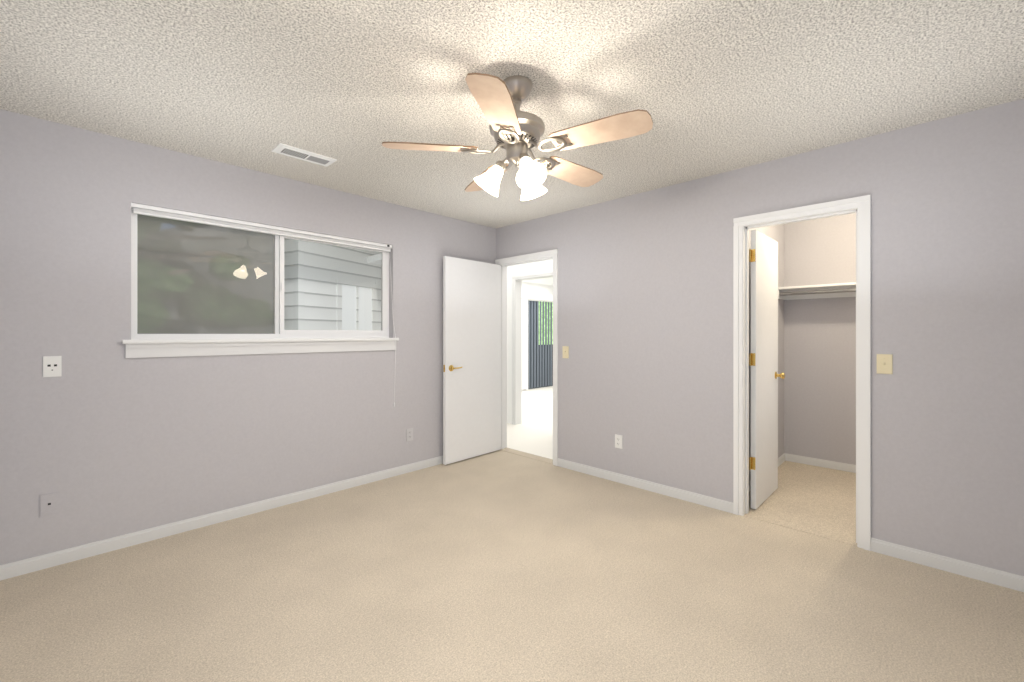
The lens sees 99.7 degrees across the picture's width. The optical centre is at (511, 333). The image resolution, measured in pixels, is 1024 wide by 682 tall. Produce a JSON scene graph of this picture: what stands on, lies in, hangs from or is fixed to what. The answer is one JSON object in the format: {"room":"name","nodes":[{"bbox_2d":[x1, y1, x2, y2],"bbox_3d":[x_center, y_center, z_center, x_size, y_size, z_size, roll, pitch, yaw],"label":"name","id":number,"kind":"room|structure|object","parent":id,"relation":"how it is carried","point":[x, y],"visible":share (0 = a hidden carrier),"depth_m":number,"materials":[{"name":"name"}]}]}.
{"room":"empty bedroom","nodes":[
{"label":"empty bedroom","id":0,"kind":"room"},
{"bbox_2d":[0,109,495,564],"bbox_3d":[-1.512,0.055,3.517,0.150,2.440,3.914,0,0,44],"label":"wall","id":1,"kind":"structure","parent":0,"point":[103,436],"depth_m":2.69,"materials":[{"name":"paint"}]},
{"bbox_2d":[40,492,58,515],"bbox_3d":[-2.529,0.930,2.362,0.007,0.114,0.070,0,0,44],"label":"outlet","id":2,"kind":"object","parent":1,"relation":"attached to","point":[49,503],"visible":1,"depth_m":2.36,"materials":[{"name":"paint"}]},
{"bbox_2d":[43,356,61,376],"bbox_3d":[-2.521,0.179,2.370,0.007,0.114,0.070,0,0,44],"label":"electrical outlet","id":3,"kind":"object","parent":1,"relation":"attached to","point":[52,366],"visible":1,"depth_m":2.37,"materials":[{"name":"white plastic"}]},
{"bbox_2d":[0,456,442,580],"bbox_3d":[-1.443,1.238,3.471,0.013,0.075,3.644,0,0,44],"label":"baseboard","id":4,"kind":"structure","parent":1,"relation":"attached to","point":[37,563],"depth_m":2.80,"materials":[{"name":"white wood"}]},
{"bbox_2d":[131,208,388,339],"bbox_3d":[-1.745,-0.380,3.299,0.071,0.830,1.764,0,0,44],"label":"window","id":5,"kind":"structure","parent":1,"relation":"in","point":[279,300],"depth_m":3.27,"materials":[{"name":"white plastic"}]},
{"bbox_2d":[137,214,273,333],"bbox_3d":[-2.077,-0.380,3.004,0.001,0.760,0.808,0,0,44],"label":"window pane","id":6,"kind":"object","parent":5,"relation":"attached to","point":[199,282],"visible":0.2,"depth_m":2.96,"materials":[{"name":"glass"}]},
{"bbox_2d":[131,202,395,406],"bbox_3d":[-1.681,-0.070,3.244,0.098,1.450,1.774,0,0,44],"label":"window blind","id":7,"kind":"object","parent":5,"relation":"attached to","point":[148,210],"visible":0.94,"depth_m":3.09,"materials":[{"name":"white plastic"}]},
{"bbox_2d":[122,338,398,357],"bbox_3d":[-1.700,0.090,3.255,0.126,0.110,1.844,0,0,44],"label":"window sill","id":8,"kind":"structure","parent":1,"relation":"attached to","point":[140,348],"depth_m":3.03,"materials":[{"name":"white wood"}]},
{"bbox_2d":[406,428,412,440],"bbox_3d":[-0.943,0.930,3.987,0.009,0.114,0.070,0,0,44],"label":"outlet","id":9,"kind":"object","parent":1,"relation":"attached to","point":[409,434],"visible":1,"depth_m":3.98,"materials":[{"name":"grey plastic"}]},
{"bbox_2d":[0,387,1023,681],"bbox_3d":[0.945,1.323,5.050,7.690,0.104,9.540,0,0,44],"label":"floor","id":10,"kind":"structure","parent":0,"point":[499,566],"depth_m":2.11,"materials":[{"name":"carpet"}]},
{"bbox_2d":[0,0,1023,285],"bbox_3d":[0.945,-1.215,5.050,7.690,0.100,9.540,0,0,44],"label":"ceiling","id":11,"kind":"structure","parent":0,"point":[712,87],"depth_m":1.97,"materials":[{"name":"white paint"}]},
{"bbox_2d":[272,143,336,166],"bbox_3d":[-1.349,-1.160,2.818,0.160,0.010,0.350,0,0,44],"label":"ceiling vent","id":12,"kind":"object","parent":11,"relation":"in","point":[298,153],"visible":1,"depth_m":2.80,"materials":[{"name":"white metal"}]},
{"bbox_2d":[382,73,652,200],"bbox_3d":[0.057,-0.906,2.042,1.178,0.517,1.148,0,0,44],"label":"ceiling fan","id":13,"kind":"object","parent":11,"relation":"hanging from","point":[516,133],"visible":1,"depth_m":1.92,"materials":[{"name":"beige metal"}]},
{"bbox_2d":[507,259,552,423],"bbox_3d":[0.273,0.055,5.929,5.500,2.440,0.121,0,0,44],"label":"wall","id":14,"kind":"structure","parent":0,"point":[533,267],"depth_m":6.10,"materials":[{"name":"white paint"}]},
{"bbox_2d":[512,271,552,424],"bbox_3d":[0.354,0.229,5.840,0.864,2.092,0.138,0,0,44],"label":"door frame","id":15,"kind":"structure","parent":14,"relation":"in","point":[517,280],"depth_m":6.08,"materials":[{"name":"white wood"}]},
{"bbox_2d":[522,292,552,390],"bbox_3d":[0.766,0.175,10.120,0.106,2.200,1.890,0,0,44],"label":"patio door","id":16,"kind":"structure","parent":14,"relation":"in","point":[537,340],"depth_m":9.98,"materials":[{"name":"grey"}]},
{"bbox_2d":[496,99,1023,575],"bbox_3d":[1.391,0.055,3.336,4.260,2.440,0.120,0,0,44],"label":"wall","id":17,"kind":"structure","parent":0,"point":[646,313],"depth_m":2.52,"materials":[{"name":"paint"}]},
{"bbox_2d":[495,249,557,465],"bbox_3d":[0.170,0.229,4.527,0.884,2.092,0.152,0,0,44],"label":"door frame","id":18,"kind":"structure","parent":17,"relation":"in","point":[504,263],"depth_m":4.48,"materials":[{"name":"white wood"}]},
{"bbox_2d":[443,256,500,464],"bbox_3d":[-0.390,0.257,4.448,0.131,2.013,0.774,0,0,44],"label":"bedroom door","id":19,"kind":"structure","parent":18,"relation":"attached to","point":[471,358],"depth_m":4.41,"materials":[{"name":"white wood"}]},
{"bbox_2d":[562,346,568,357],"bbox_3d":[0.505,0.175,4.104,0.070,0.114,0.018,0,0,44],"label":"light switch","id":20,"kind":"object","parent":17,"relation":"attached to","point":[565,351],"visible":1,"depth_m":4.10,"materials":[{"name":"beige plastic"}]},
{"bbox_2d":[615,434,621,448],"bbox_3d":[0.915,0.925,3.711,0.070,0.114,0.009,0,0,44],"label":"outlet","id":21,"kind":"object","parent":17,"relation":"attached to","point":[618,441],"visible":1,"depth_m":3.71,"materials":[{"name":"white plastic"}]},
{"bbox_2d":[557,458,732,512],"bbox_3d":[1.007,1.238,3.619,1.583,0.075,0.012,0,0,44],"label":"baseboard","id":22,"kind":"structure","parent":17,"relation":"attached to","point":[700,499],"depth_m":3.49,"materials":[{"name":"white wood"}]},
{"bbox_2d":[749,230,784,508],"bbox_3d":[1.953,0.257,3.290,0.105,2.013,0.678,0,0,44],"label":"closet door","id":23,"kind":"structure","parent":17,"relation":"in","point":[763,359],"depth_m":3.24,"materials":[{"name":"white wood"}]},
{"bbox_2d":[733,195,870,550],"bbox_3d":[1.883,0.229,2.847,0.749,2.092,0.138,0,0,44],"label":"door frame","id":24,"kind":"structure","parent":17,"relation":"in","point":[860,206],"depth_m":2.71,"materials":[{"name":"white wood"}]},
{"bbox_2d":[877,354,892,373],"bbox_3d":[2.153,0.175,2.498,0.070,0.114,0.018,0,0,44],"label":"light switch","id":25,"kind":"object","parent":17,"relation":"attached to","point":[884,363],"visible":1,"depth_m":2.50,"materials":[{"name":"beige plastic"}]},
{"bbox_2d":[870,538,1023,591],"bbox_3d":[2.435,1.238,2.225,0.911,0.075,0.013,0,0,44],"label":"baseboard","id":26,"kind":"structure","parent":17,"relation":"attached to","point":[902,552],"depth_m":2.31,"materials":[{"name":"white wood"}]},
{"bbox_2d":[749,224,784,480],"bbox_3d":[2.131,0.055,3.809,0.120,2.440,1.590,0,0,44],"label":"wall","id":27,"kind":"structure","parent":0,"point":[776,232],"depth_m":4.21,"materials":[{"name":"paint"}]},
{"bbox_2d":[749,453,787,490],"bbox_3d":[2.184,1.238,3.769,0.012,0.075,1.606,0,0,44],"label":"baseboard","id":28,"kind":"structure","parent":27,"relation":"attached to","point":[784,457],"depth_m":4.22,"materials":[{"name":"white wood"}]},
{"bbox_2d":[785,213,855,464],"bbox_3d":[3.337,0.055,3.850,1.790,2.440,0.120,0,0,44],"label":"wall","id":29,"kind":"structure","parent":0,"point":[817,384],"depth_m":4.13,"materials":[{"name":"paint"}]},
{"bbox_2d":[778,282,855,299],"bbox_3d":[3.190,-0.393,3.700,1.550,0.105,0.300,0,0,44],"label":"closet shelf","id":30,"kind":"object","parent":29,"relation":"attached to","point":[836,290],"visible":0.4,"depth_m":4.03,"materials":[{"name":"white wood"}]},
{"bbox_2d":[788,454,855,472],"bbox_3d":[3.291,1.238,3.803,1.470,0.075,0.012,0,0,44],"label":"baseboard","id":31,"kind":"structure","parent":29,"relation":"attached to","point":[792,458],"depth_m":4.12,"materials":[{"name":"white wood"}]},
{"bbox_3d":[-6.263,1.725,-0.231,22.000,0.100,15.674,0,0,44],"label":"ground","id":32,"kind":"structure","parent":0,"visible":0},
{"bbox_2d":[284,238,380,329],"bbox_3d":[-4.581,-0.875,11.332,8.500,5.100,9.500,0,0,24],"label":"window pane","id":33,"kind":"object","parent":32,"relation":"on","point":[340,313],"depth_m":6.40,"materials":[{"name":"white"}]}
]}

